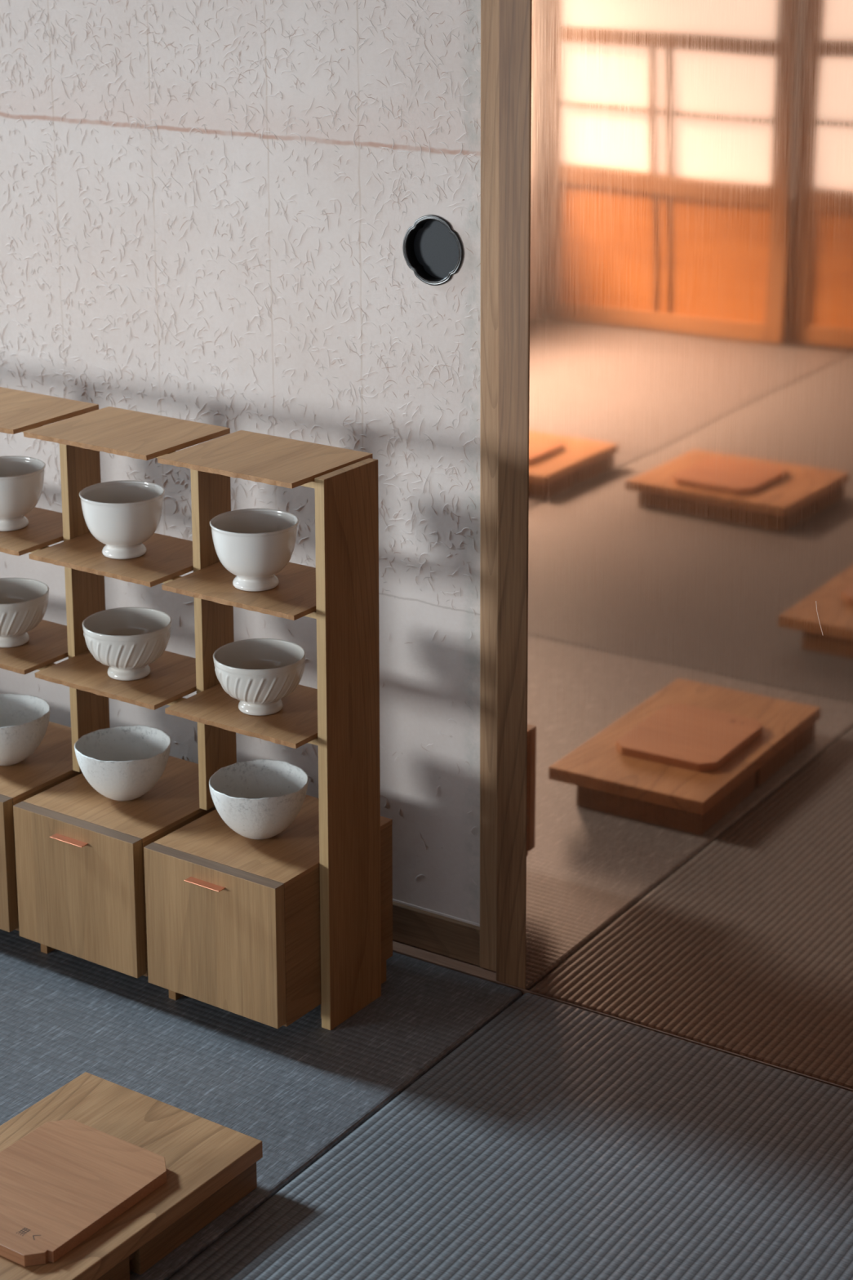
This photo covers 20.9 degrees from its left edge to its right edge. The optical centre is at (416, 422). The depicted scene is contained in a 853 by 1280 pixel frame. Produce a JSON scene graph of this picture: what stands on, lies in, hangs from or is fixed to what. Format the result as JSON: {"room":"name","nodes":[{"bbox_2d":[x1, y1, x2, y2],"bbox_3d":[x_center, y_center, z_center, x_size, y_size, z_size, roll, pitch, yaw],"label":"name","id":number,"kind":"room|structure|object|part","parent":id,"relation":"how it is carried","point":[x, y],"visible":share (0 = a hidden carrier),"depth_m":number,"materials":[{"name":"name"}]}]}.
{"room":"japanese tea room","nodes":[
{"label":"japanese tea room","id":0,"kind":"room"},
{"bbox_3d":[-0.699,1.402,0.985,7.400,0.124,5.800,9,17,32],"label":"floor","id":1,"kind":"structure","parent":0,"visible":0},
{"bbox_2d":[0,928,522,1279],"bbox_3d":[-0.668,0.827,2.901,1.138,0.034,1.222,9,17,32],"label":"mat","id":2,"kind":"object","parent":1,"relation":"on","point":[300,1088],"visible":0.4,"depth_m":2.94,"materials":[{"name":"fabric"}]},
{"bbox_2d":[0,721,82,932],"bbox_3d":[-0.577,0.586,3.307,0.216,0.232,0.264,10,17,34],"label":"cabinet","id":3,"kind":"object","parent":2,"relation":"on","point":[51,764],"visible":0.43,"depth_m":3.19,"materials":[{"name":"brown wood"}]},
{"bbox_3d":[-0.640,0.589,3.215,0.216,0.192,0.018,10,17,34],"label":"drawer","id":4,"kind":"part","parent":3,"relation":"part of","materials":[{"name":"brown wood"}]},
{"bbox_2d":[0,693,49,765],"bbox_3d":[-0.577,0.440,3.252,0.128,0.082,0.130,-3,15,-12],"label":"bowl","id":5,"kind":"object","parent":3,"relation":"on","point":[24,718],"visible":1,"depth_m":3.23,"materials":[{"name":"ceramic"}]},
{"bbox_2d":[13,755,216,977],"bbox_3d":[-0.386,0.618,3.177,0.216,0.232,0.264,10,17,34],"label":"cabinet","id":6,"kind":"object","parent":2,"relation":"on","point":[80,860],"visible":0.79,"depth_m":3.08,"materials":[{"name":"brown wood"}]},
{"bbox_3d":[-0.458,0.551,3.054,0.057,0.001,0.013,10,17,34],"label":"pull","id":7,"kind":"part","parent":6,"relation":"part of","materials":[{"name":"orange metal"}]},
{"bbox_3d":[-0.449,0.621,3.085,0.216,0.192,0.018,10,17,34],"label":"drawer","id":8,"kind":"part","parent":6,"relation":"part of","materials":[{"name":"brown wood"}]},
{"bbox_2d":[74,724,171,800],"bbox_3d":[-0.395,0.470,3.131,0.130,0.082,0.128,-2,14,-5],"label":"bowl","id":9,"kind":"object","parent":6,"relation":"on","point":[123,762],"visible":1,"depth_m":3.11,"materials":[{"name":"ceramic"}]},
{"bbox_2d":[0,1071,262,1279],"bbox_3d":[-0.419,0.874,2.525,0.271,0.058,0.470,9,17,34],"label":"table","id":10,"kind":"object","parent":2,"relation":"on","point":[211,1166],"visible":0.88,"depth_m":2.59,"materials":[{"name":"brown wood"}]},
{"bbox_2d":[0,1119,166,1266],"bbox_3d":[-0.400,0.836,2.526,0.179,0.014,0.222,9,17,34],"label":"board","id":11,"kind":"object","parent":10,"relation":"on","point":[61,1183],"visible":1,"depth_m":2.52,"materials":[{"name":"brown wood"}]},
{"bbox_2d":[97,1162,257,1279],"bbox_3d":[-0.401,0.888,2.518,0.220,0.034,0.454,9,17,34],"label":"tray","id":12,"kind":"object","parent":10,"relation":"on","point":[166,1236],"depth_m":2.53,"materials":[{"name":"brown wood"}]},
{"bbox_2d":[0,386,381,1030],"bbox_3d":[-0.478,0.351,3.196,0.963,0.740,0.166,10,17,34],"label":"display shelf","id":13,"kind":"object","parent":2,"relation":"on","point":[340,717],"visible":0.84,"depth_m":2.98,"materials":[{"name":"brown wood"}]},
{"bbox_2d":[0,455,45,531],"bbox_3d":[-0.565,0.101,3.187,0.115,0.085,0.115,-1,14,-1],"label":"footed bowl","id":14,"kind":"object","parent":13,"relation":"on","point":[21,477],"visible":1,"depth_m":3.16,"materials":[{"name":"white ceramic"}]},
{"bbox_2d":[0,577,48,647],"bbox_3d":[-0.570,0.270,3.227,0.118,0.074,0.118,4,15,18],"label":"ribbed bowl","id":15,"kind":"object","parent":13,"relation":"on","point":[24,602],"visible":1,"depth_m":3.21,"materials":[{"name":"beige ceramic"}]},
{"bbox_2d":[79,480,164,559],"bbox_3d":[-0.387,0.132,3.062,0.112,0.085,0.112,-2,14,-5],"label":"footed bowl","id":16,"kind":"object","parent":13,"relation":"on","point":[122,515],"visible":1,"depth_m":3.03,"materials":[{"name":"white ceramic"}]},
{"bbox_2d":[82,607,171,680],"bbox_3d":[-0.386,0.301,3.099,0.118,0.074,0.118,7,16,25],"label":"ribbed bowl","id":17,"kind":"object","parent":13,"relation":"on","point":[126,640],"visible":1,"depth_m":3.08,"materials":[{"name":"beige ceramic"}]},
{"bbox_2d":[209,508,298,591],"bbox_3d":[-0.204,0.165,2.929,0.112,0.085,0.112,-1,14,-2],"label":"footed bowl","id":18,"kind":"object","parent":13,"relation":"on","point":[254,545],"visible":1,"depth_m":2.90,"materials":[{"name":"white ceramic"}]},
{"bbox_2d":[213,638,305,715],"bbox_3d":[-0.201,0.332,2.974,0.118,0.074,0.118,9,17,32],"label":"ribbed bowl","id":19,"kind":"object","parent":13,"relation":"on","point":[259,673],"visible":1,"depth_m":2.96,"materials":[{"name":"beige ceramic"}]},
{"bbox_3d":[-0.085,0.414,2.942,0.018,0.739,0.112,10,17,34],"label":"panel","id":20,"kind":"part","parent":13,"relation":"part of","materials":[{"name":"brown wood"}]},
{"bbox_2d":[143,795,392,1028],"bbox_3d":[-0.195,0.650,3.047,0.217,0.232,0.264,10,17,34],"label":"cabinet","id":21,"kind":"object","parent":2,"relation":"on","point":[233,919],"visible":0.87,"depth_m":2.95,"materials":[{"name":"brown wood"}]},
{"bbox_3d":[-0.267,0.583,2.925,0.057,0.001,0.013,10,17,34],"label":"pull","id":22,"kind":"part","parent":21,"relation":"part of","materials":[{"name":"orange metal"}]},
{"bbox_3d":[-0.258,0.653,2.955,0.217,0.192,0.018,10,17,34],"label":"drawer","id":23,"kind":"part","parent":21,"relation":"part of","materials":[{"name":"brown wood"}]},
{"bbox_2d":[208,759,308,839],"bbox_3d":[-0.204,0.500,3.010,0.128,0.082,0.130,6,16,24],"label":"bowl","id":24,"kind":"object","parent":21,"relation":"on","point":[258,798],"visible":1,"depth_m":2.99,"materials":[{"name":"ceramic"}]},
{"bbox_2d":[168,992,852,1279],"bbox_3d":[0.291,0.978,2.290,1.148,0.035,1.222,9,17,32],"label":"mat","id":25,"kind":"object","parent":1,"relation":"on","point":[558,1140],"visible":1,"depth_m":2.66,"materials":[{"name":"grey fabric"}]},
{"bbox_2d":[392,939,852,1091],"bbox_3d":[0.229,0.776,3.073,4.740,0.030,0.056,9,17,32],"label":"trim","id":26,"kind":"structure","parent":1,"relation":"on","point":[422,954],"depth_m":3.13,"materials":[{"name":"wood"}]},
{"bbox_2d":[0,0,498,971],"bbox_3d":[-0.821,-0.353,3.494,2.236,1.959,0.024,9,17,32],"label":"door","id":27,"kind":"structure","parent":26,"relation":"on","point":[278,218],"depth_m":3.11,"materials":[{"name":"paper"}]},
{"bbox_3d":[-0.804,0.570,3.724,2.146,0.055,0.021,9,17,32],"label":"rail","id":28,"kind":"part","parent":27,"relation":"part of","materials":[{"name":"brown wood"}]},
{"bbox_2d":[496,0,852,1088],"bbox_3d":[0.921,-0.078,2.360,1.946,1.970,0.026,9,17,32],"label":"panel","id":29,"kind":"object","parent":26,"relation":"on","point":[674,798],"visible":1,"depth_m":2.80,"materials":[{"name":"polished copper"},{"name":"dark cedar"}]}
]}

